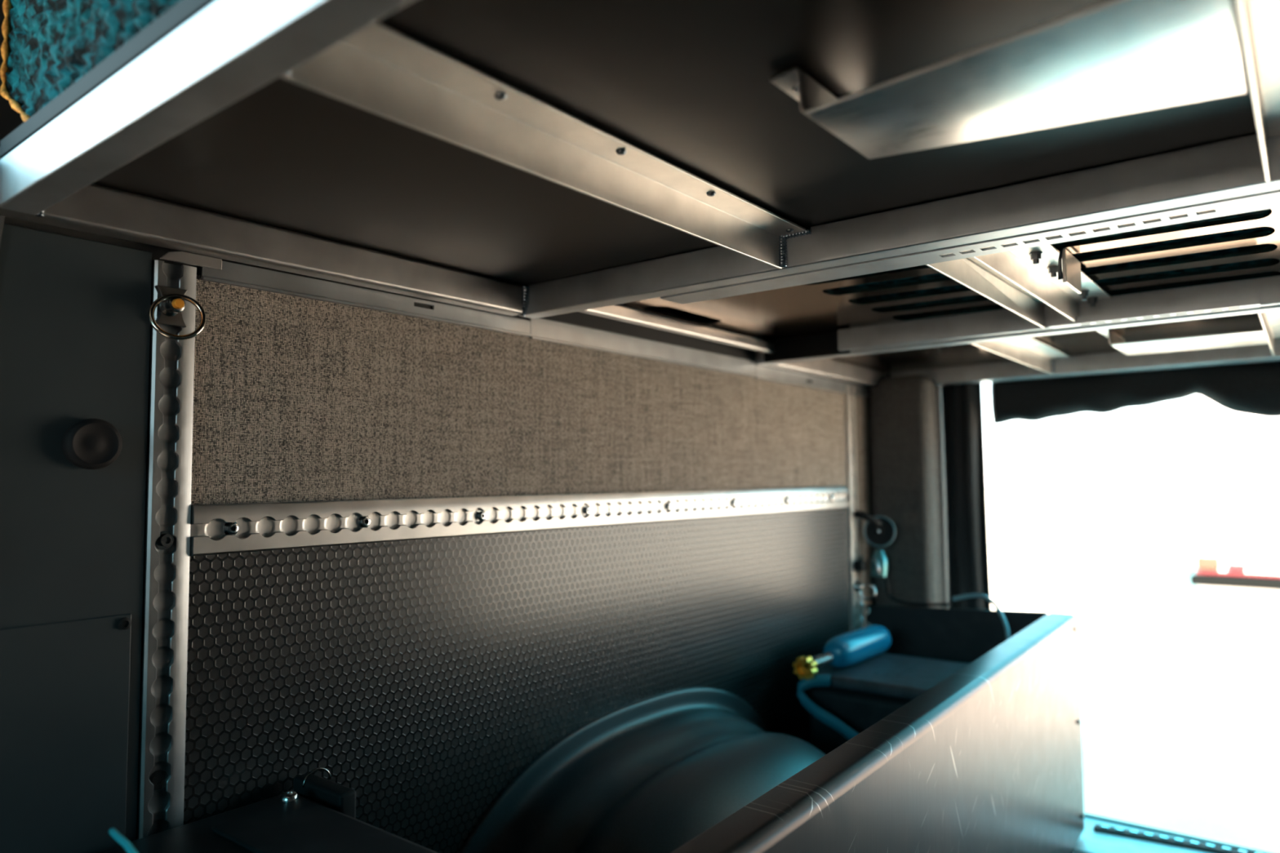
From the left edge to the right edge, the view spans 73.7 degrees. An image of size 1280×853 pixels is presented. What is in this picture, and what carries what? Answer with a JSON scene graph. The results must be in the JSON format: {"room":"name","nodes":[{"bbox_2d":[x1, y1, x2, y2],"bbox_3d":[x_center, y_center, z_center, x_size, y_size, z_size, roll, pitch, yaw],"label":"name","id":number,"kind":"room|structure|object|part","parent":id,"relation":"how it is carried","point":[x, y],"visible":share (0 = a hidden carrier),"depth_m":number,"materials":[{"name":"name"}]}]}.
{"room":"cargo space","nodes":[
{"label":"cargo space","id":0,"kind":"room"},
{"bbox_2d":[0,0,874,605],"bbox_3d":[-0.730,-0.172,0.522,0.059,1.900,4.300,-3,-4,38],"label":"wall","id":1,"kind":"structure","parent":0,"point":[11,119],"depth_m":0.80,"materials":[{"name":"grey metal"}]},
{"bbox_2d":[0,223,151,852],"bbox_3d":[-0.499,0.309,0.715,0.020,0.956,0.150,-3,-4,38],"label":"panel","id":2,"kind":"object","parent":1,"relation":"attached to","point":[75,323],"visible":1,"depth_m":0.74,"materials":[{"name":"metal"}]},
{"bbox_2d":[136,260,196,839],"bbox_3d":[-0.444,0.316,0.792,0.010,0.945,0.038,-3,-4,38],"label":"track","id":3,"kind":"object","parent":1,"relation":"attached to","point":[166,579],"visible":0.91,"depth_m":0.80,"materials":[{"name":"metal"}]},
{"bbox_2d":[149,769,168,790],"bbox_3d":[-0.446,0.327,0.789,0.004,0.018,0.018,-3,-4,38],"label":"bolt","id":4,"kind":"object","parent":3,"relation":"attached to","point":[157,778],"visible":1,"depth_m":0.79,"materials":[{"name":"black metal"}]},
{"bbox_2d":[155,530,174,549],"bbox_3d":[-0.446,0.107,0.801,0.009,0.018,0.018,-3,-4,38],"label":"bolt","id":5,"kind":"object","parent":3,"relation":"attached to","point":[166,540],"visible":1,"depth_m":0.80,"materials":[{"name":"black metal"}]},
{"bbox_2d":[148,284,206,340],"bbox_3d":[-0.435,-0.106,0.798,0.036,0.053,0.045,-3,-4,38],"label":"ring fitting","id":6,"kind":"object","parent":3,"relation":"attached to","point":[171,303],"visible":1,"depth_m":0.80,"materials":[{"name":"grey metal"}]},
{"bbox_3d":[-0.445,-0.114,0.809,0.007,0.036,0.028,-3,-4,38],"label":"stud plate","id":7,"kind":"part","parent":6,"relation":"part of","materials":[{"name":"grey metal"}]},
{"bbox_2d":[200,261,532,337],"bbox_3d":[-0.292,-0.146,1.015,0.006,0.022,0.448,-3,-4,38],"label":"metal rail","id":8,"kind":"object","parent":1,"relation":"attached to","point":[231,273],"visible":1,"depth_m":0.97,"materials":[{"name":"grey metal"}]},
{"bbox_2d":[183,507,850,852],"bbox_3d":[0.025,0.490,1.380,0.004,0.668,1.478,-3,-4,38],"label":"wall panel","id":9,"kind":"object","parent":1,"relation":"attached to","point":[424,676],"visible":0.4,"depth_m":1.08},
{"bbox_2d":[191,275,846,504],"bbox_3d":[0.020,-0.004,1.411,0.004,0.226,1.478,-3,-4,38],"label":"wall panel","id":10,"kind":"object","parent":1,"relation":"attached to","point":[296,399],"visible":0.93,"depth_m":1.08,"materials":[{"name":"fabric"}]},
{"bbox_2d":[190,486,848,556],"bbox_3d":[0.023,0.131,1.393,0.010,0.049,1.465,-3,-4,38],"label":"track","id":11,"kind":"object","parent":1,"relation":"attached to","point":[218,528],"visible":1,"depth_m":1.06,"materials":[{"name":"metal"}]},
{"bbox_2d":[0,0,1279,386],"bbox_3d":[0.701,-0.192,0.897,1.714,0.040,1.936,-3,-4,38],"label":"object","id":12,"kind":"structure","parent":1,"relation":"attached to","point":[229,50],"depth_m":0.67,"materials":[{"name":"metal"}]},
{"bbox_2d":[0,215,4,244],"bbox_3d":[-0.573,-0.051,0.641,0.015,0.330,0.160,-3,-4,38],"label":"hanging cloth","id":13,"kind":"object","parent":12,"relation":"hanging from","point":[2,217],"visible":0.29,"depth_m":0.71,"materials":[{"name":"black fabric"}]},
{"bbox_2d":[0,0,214,157],"bbox_3d":[0.138,-0.260,0.174,1.660,0.014,0.002,-3,-4,38],"label":"trim","id":14,"kind":"structure","parent":12,"relation":"attached to","point":[183,11],"depth_m":0.55,"materials":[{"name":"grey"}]},
{"bbox_2d":[159,251,222,270],"bbox_3d":[-0.433,-0.162,0.824,0.003,0.011,0.058,-3,-4,38],"label":"plate","id":15,"kind":"object","parent":12,"relation":"attached to","point":[184,257],"visible":1,"depth_m":0.82,"materials":[{"name":"metal"}]},
{"bbox_3d":[-0.361,-0.183,0.906,0.026,0.040,0.637,-3,-4,38],"label":"rail","id":16,"kind":"part","parent":12,"relation":"part of","materials":[{"name":"metal"}]},
{"bbox_2d":[0,0,1257,285],"bbox_3d":[0.320,-0.245,0.416,1.716,0.012,0.603,-3,-4,38],"label":"panel","id":17,"kind":"object","parent":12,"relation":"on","point":[687,84],"visible":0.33,"depth_m":0.66,"materials":[{"name":"black wood"}]},
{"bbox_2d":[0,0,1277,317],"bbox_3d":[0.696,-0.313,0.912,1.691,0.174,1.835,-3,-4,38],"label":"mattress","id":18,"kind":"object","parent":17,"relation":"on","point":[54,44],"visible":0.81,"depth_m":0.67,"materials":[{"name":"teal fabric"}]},
{"bbox_3d":[0.070,-0.162,1.399,0.014,0.021,0.594,-3,-4,38],"label":"rail","id":19,"kind":"part","parent":12,"relation":"part of","materials":[{"name":"metal"}]},
{"bbox_3d":[0.428,-0.128,1.906,0.026,0.040,0.572,-3,-4,38],"label":"rail","id":20,"kind":"part","parent":12,"relation":"part of","materials":[{"name":"metal"}]},
{"bbox_2d":[617,207,1279,341],"bbox_3d":[0.696,-0.216,0.892,1.716,0.005,0.608,-3,-4,38],"label":"panel","id":21,"kind":"object","parent":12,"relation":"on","point":[806,309],"visible":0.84,"depth_m":1.20,"materials":[{"name":"beige"}]},
{"bbox_2d":[941,382,991,609],"bbox_3d":[0.781,0.367,2.029,0.107,0.985,0.038,-3,-4,38],"label":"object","id":22,"kind":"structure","parent":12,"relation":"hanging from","point":[968,567],"depth_m":2.03,"materials":[{"name":"black fabric"}]},
{"bbox_3d":[0.614,-0.207,0.615,1.463,0.036,0.046,-3,-4,38],"label":"perforated strip","id":23,"kind":"part","parent":12,"relation":"part of","materials":[{"name":"silver metal"}]},
{"bbox_3d":[0.215,-0.213,0.521,0.245,0.033,0.164,-3,-4,38],"label":"bracket","id":24,"kind":"part","parent":12,"relation":"part of","materials":[{"name":"silver metal"}]},
{"bbox_2d":[924,239,1111,328],"bbox_3d":[0.491,-0.178,1.059,0.102,0.041,0.499,-3,-4,38],"label":"metal bracket","id":25,"kind":"object","parent":12,"relation":"attached to","point":[1022,282],"visible":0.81,"depth_m":1.04,"materials":[{"name":"metal"}]},
{"bbox_3d":[0.477,-0.185,0.967,0.007,0.037,0.006,-3,-4,38],"label":"latch rod","id":26,"kind":"part","parent":25,"relation":"part of","materials":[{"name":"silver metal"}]},
{"bbox_2d":[1048,296,1260,328],"bbox_3d":[0.708,-0.157,1.189,0.252,0.010,0.024,-3,-4,38],"label":"strip","id":27,"kind":"object","parent":25,"relation":"attached to","point":[1250,302],"visible":1,"depth_m":1.17,"materials":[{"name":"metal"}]},
{"bbox_2d":[768,271,1279,372],"bbox_3d":[1.090,-0.192,1.392,1.716,0.012,0.663,-3,-4,38],"label":"ceiling panel","id":28,"kind":"object","parent":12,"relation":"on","point":[1090,341],"visible":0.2,"depth_m":1.68,"materials":[{"name":"beige"}]},
{"bbox_3d":[0.934,-0.184,1.039,1.486,0.037,0.015,-3,-4,38],"label":"facing strip","id":29,"kind":"part","parent":12,"relation":"part of","materials":[{"name":"silver metal"}]},
{"bbox_3d":[0.950,-0.159,1.498,0.240,0.033,0.168,-3,-4,38],"label":"bracket","id":30,"kind":"part","parent":12,"relation":"part of","materials":[{"name":"silver metal"}]},
{"bbox_2d":[529,318,756,377],"bbox_3d":[0.037,-0.125,1.432,0.006,0.031,0.611,-3,-4,38],"label":"metal rail","id":31,"kind":"object","parent":1,"relation":"attached to","point":[544,330],"visible":0.9,"depth_m":1.37,"materials":[{"name":"grey metal"}]},
{"bbox_2d":[538,311,751,359],"bbox_3d":[0.029,-0.158,1.430,0.007,0.031,0.594,-3,-4,38],"label":"strip","id":32,"kind":"object","parent":1,"relation":"attached to","point":[577,318],"visible":0.43,"depth_m":1.40,"materials":[{"name":"grey metal"}]},
{"bbox_2d":[754,364,869,397],"bbox_3d":[0.393,-0.096,1.883,0.006,0.026,0.538,-3,-4,38],"label":"wall bracket","id":33,"kind":"object","parent":1,"relation":"attached to","point":[765,373],"visible":1,"depth_m":1.84,"materials":[{"name":"grey metal"}]},
{"bbox_2d":[844,385,870,631],"bbox_3d":[0.511,0.378,1.977,0.042,0.950,0.046,-3,-4,38],"label":"track","id":34,"kind":"object","parent":1,"relation":"attached to","point":[850,399],"depth_m":1.99,"materials":[{"name":"metal"}]},
{"bbox_3d":[0.511,0.445,1.967,0.007,0.022,0.022,-2,-4,26],"label":"chain link","id":35,"kind":"part","parent":34,"relation":"part of","materials":[{"name":"silver metal"}]},
{"bbox_3d":[0.511,0.406,1.969,0.007,0.022,0.022,-2,-4,26],"label":"chain link","id":36,"kind":"part","parent":34,"relation":"part of","materials":[{"name":"silver metal"}]},
{"bbox_2d":[853,581,875,599],"bbox_3d":[0.520,0.379,1.970,0.046,0.041,0.024,-3,-4,30],"label":"ring fitting","id":37,"kind":"object","parent":34,"relation":"attached to","point":[858,587],"visible":1,"depth_m":1.97,"materials":[{"name":"silver metal"}]},
{"bbox_3d":[0.520,0.426,1.969,0.022,0.021,0.008,-2,-4,24],"label":"chain link","id":38,"kind":"part","parent":34,"relation":"part of","materials":[{"name":"silver metal"}]},
{"bbox_3d":[0.522,0.462,1.969,0.022,0.021,0.008,-2,-4,24],"label":"chain link","id":39,"kind":"part","parent":34,"relation":"part of","materials":[{"name":"silver metal"}]},
{"bbox_2d":[853,549,887,577],"bbox_3d":[0.541,0.319,1.989,0.059,0.063,0.072,-3,-4,38],"label":"cup","id":40,"kind":"object","parent":34,"relation":"attached to","point":[878,566],"visible":1,"depth_m":1.98,"materials":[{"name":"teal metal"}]},
{"bbox_2d":[883,576,951,606],"bbox_3d":[0.635,0.379,1.962,0.147,0.068,0.016,-2,-4,25],"label":"cable","id":41,"kind":"object","parent":40,"relation":"hanging from","point":[917,604],"visible":1,"depth_m":1.97,"materials":[{"name":"black rubber"}]},
{"bbox_2d":[853,510,895,546],"bbox_3d":[0.548,0.240,2.004,0.102,0.086,0.051,0,-4,-10],"label":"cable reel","id":42,"kind":"object","parent":34,"relation":"hanging from","point":[878,531],"visible":1,"depth_m":2.00,"materials":[{"name":"black plastic"}]},
{"bbox_3d":[0.532,0.214,1.987,0.066,0.038,0.025,0,-4,0],"label":"arm","id":43,"kind":"part","parent":42,"relation":"part of","materials":[{"name":"black metal"}]},
{"bbox_2d":[855,395,871,626],"bbox_3d":[0.536,0.386,2.038,0.004,0.948,0.076,-3,-4,38],"label":"wall panel","id":44,"kind":"object","parent":1,"relation":"attached to","point":[861,420],"visible":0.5,"depth_m":2.05,"materials":[{"name":"fabric"}]},
{"bbox_2d":[939,386,949,608],"bbox_3d":[1.327,-0.093,1.674,1.860,1.950,0.060,-3,-4,38],"label":"wall","id":45,"kind":"structure","parent":0,"point":[941,412],"depth_m":2.10,"materials":[{"name":"grey"}]},
{"bbox_2d":[868,374,946,608],"bbox_3d":[0.653,0.370,2.069,0.153,0.985,0.115,-3,-4,38],"label":"door pillar","id":46,"kind":"structure","parent":45,"relation":"attached to","point":[906,468],"depth_m":2.03,"materials":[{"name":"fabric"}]},
{"bbox_2d":[991,360,1279,424],"bbox_3d":[1.382,-0.086,1.627,1.358,0.142,0.069,-3,-4,38],"label":"curtain","id":47,"kind":"object","parent":45,"relation":"hanging from","point":[1251,388],"visible":0.7,"depth_m":1.84,"materials":[{"name":"black fabric"}]},
{"bbox_2d":[1084,813,1271,852],"bbox_3d":[1.314,0.842,1.589,1.460,0.034,0.007,-3,-4,38],"label":"trim","id":48,"kind":"structure","parent":45,"relation":"attached to","point":[1220,843],"depth_m":1.75,"materials":[{"name":"silver metal"}]},
{"bbox_2d":[1071,848,1088,852],"bbox_3d":[-0.035,0.762,-0.081,1.810,0.049,4.295,-3,-4,38],"label":"floor","id":49,"kind":"structure","parent":0,"point":[1074,851],"depth_m":1.68,"materials":[{"name":"grey"}]},
{"bbox_2d":[95,767,438,852],"bbox_3d":[-0.347,0.557,0.601,0.352,0.442,0.471,-3,-4,38],"label":"hard case","id":50,"kind":"object","parent":49,"relation":"on","point":[318,815],"visible":1,"depth_m":0.76,"materials":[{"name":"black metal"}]},
{"bbox_2d":[108,827,137,852],"bbox_3d":[-0.304,0.311,0.531,0.168,0.074,0.005,-4,-5,43],"label":"hose","id":51,"kind":"object","parent":50,"relation":"on","point":[113,832],"visible":1,"depth_m":0.57,"materials":[{"name":"teal rubber"}]},
{"bbox_3d":[-0.357,0.370,0.599,0.348,0.028,0.439,-3,-4,38],"label":"lid","id":52,"kind":"part","parent":50,"relation":"part of","materials":[{"name":"black plastic"}]},
{"bbox_3d":[-0.333,0.360,0.881,0.002,0.015,0.032,-3,-4,38],"label":"handle","id":53,"kind":"part","parent":50,"relation":"part of","materials":[{"name":"silver metal"}]},
{"bbox_2d":[458,687,826,852],"bbox_3d":[0.147,0.619,1.227,0.366,0.388,0.920,-3,-4,38],"label":"wheel arch cover","id":54,"kind":"object","parent":49,"relation":"on","point":[654,774],"visible":0.76,"depth_m":1.18,"materials":[{"name":"black plastic"}]},
{"bbox_2d":[671,604,1084,852],"bbox_3d":[0.139,0.566,0.920,0.449,0.438,2.282,-3,-4,31],"label":"storage box","id":55,"kind":"object","parent":49,"relation":"on","point":[988,758],"visible":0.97,"depth_m":1.19,"materials":[{"name":"silver metal"}]},
{"bbox_3d":[0.702,0.622,1.904,0.390,0.438,0.012,-3,-4,31],"label":"panel","id":56,"kind":"part","parent":55,"relation":"part of","materials":[{"name":"grey metal"}]},
{"bbox_2d":[951,593,1010,640],"bbox_3d":[0.750,0.434,1.846,0.042,0.132,0.252,0,-4,-5],"label":"hose","id":57,"kind":"object","parent":55,"relation":"on","point":[991,601],"visible":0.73,"depth_m":1.85,"materials":[{"name":"teal rubber"}]},
{"bbox_2d":[808,653,968,754],"bbox_3d":[0.519,0.658,1.680,0.295,0.358,0.275,-3,-4,38],"label":"storage box","id":58,"kind":"object","parent":49,"relation":"on","point":[860,695],"visible":0.3,"depth_m":1.63,"materials":[{"name":"grey plastic"}]},
{"bbox_2d":[792,624,891,679],"bbox_3d":[0.419,0.450,1.722,0.066,0.063,0.341,-3,-4,38],"label":"bottle","id":59,"kind":"object","parent":58,"relation":"on","point":[851,648],"visible":1,"depth_m":1.69,"materials":[{"name":"blue paint"}]},
{"bbox_2d":[797,674,858,739],"bbox_3d":[0.378,0.532,1.571,0.042,0.129,0.188,3,-5,-43],"label":"hose","id":60,"kind":"object","parent":59,"relation":"hanging from","point":[819,680],"visible":0.77,"depth_m":1.60,"materials":[{"name":"teal rubber"}]},
{"bbox_3d":[0.518,0.492,1.691,0.295,0.023,0.275,-3,-4,38],"label":"lid","id":61,"kind":"part","parent":58,"relation":"part of","materials":[{"name":"grey plastic"}]},
{"bbox_2d":[1073,816,1238,852],"bbox_3d":[1.259,0.824,1.504,1.480,0.001,0.190,-3,-4,38],"label":"trim","id":62,"kind":"structure","parent":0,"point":[1091,841],"depth_m":1.72,"materials":[{"name":"metal"}]},
{"bbox_2d":[1093,823,1256,852],"bbox_3d":[1.314,0.823,1.572,0.847,0.007,0.026,-3,-4,31],"label":"rail","id":63,"kind":"object","parent":62,"relation":"on","point":[1190,844],"visible":1,"depth_m":1.72,"materials":[{"name":"black metal"}]},
{"label":"outside","id":64,"kind":"structure","parent":0,"visible":0},
{"bbox_2d":[985,487,1279,852],"bbox_3d":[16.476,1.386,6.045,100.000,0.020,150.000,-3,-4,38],"label":"ground","id":65,"kind":"structure","parent":64,"point":[1180,723],"depth_m":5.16,"materials":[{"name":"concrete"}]},
{"bbox_2d":[1190,394,1279,641],"bbox_3d":[5.871,0.619,7.019,1.890,1.790,4.470,-3,-4,38],"label":"parked vehicle","id":66,"kind":"object","parent":65,"relation":"on","point":[1237,455],"visible":0.95,"depth_m":5.76,"materials":[{"name":"white paint"}]},
{"bbox_2d":[1196,555,1220,570],"bbox_3d":[3.871,0.932,5.813,0.130,0.090,0.070,-3,-4,38],"label":"lamp","id":67,"kind":"object","parent":66,"relation":"on","point":[1203,562],"depth_m":5.79,"materials":[{"name":"orange plastic"}]},
{"bbox_3d":[3.967,0.429,5.822,0.095,0.075,0.040,-3,-4,38],"label":"pane","id":68,"kind":"part","parent":66,"relation":"part of","materials":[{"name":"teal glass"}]},
{"bbox_2d":[1227,563,1246,572],"bbox_3d":[3.997,0.945,5.713,0.100,0.050,0.070,-3,-4,38],"label":"lamp","id":69,"kind":"object","parent":66,"relation":"on","point":[1232,567],"depth_m":5.69,"materials":[{"name":"red plastic"}]},
{"bbox_3d":[4.053,0.424,5.755,0.095,0.075,0.040,-3,-4,38],"label":"pane","id":70,"kind":"part","parent":66,"relation":"part of","materials":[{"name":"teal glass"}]},
{"bbox_3d":[4.140,0.419,5.686,0.095,0.075,0.040,-3,-4,38],"label":"pane","id":71,"kind":"part","parent":66,"relation":"part of","materials":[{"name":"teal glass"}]}
]}

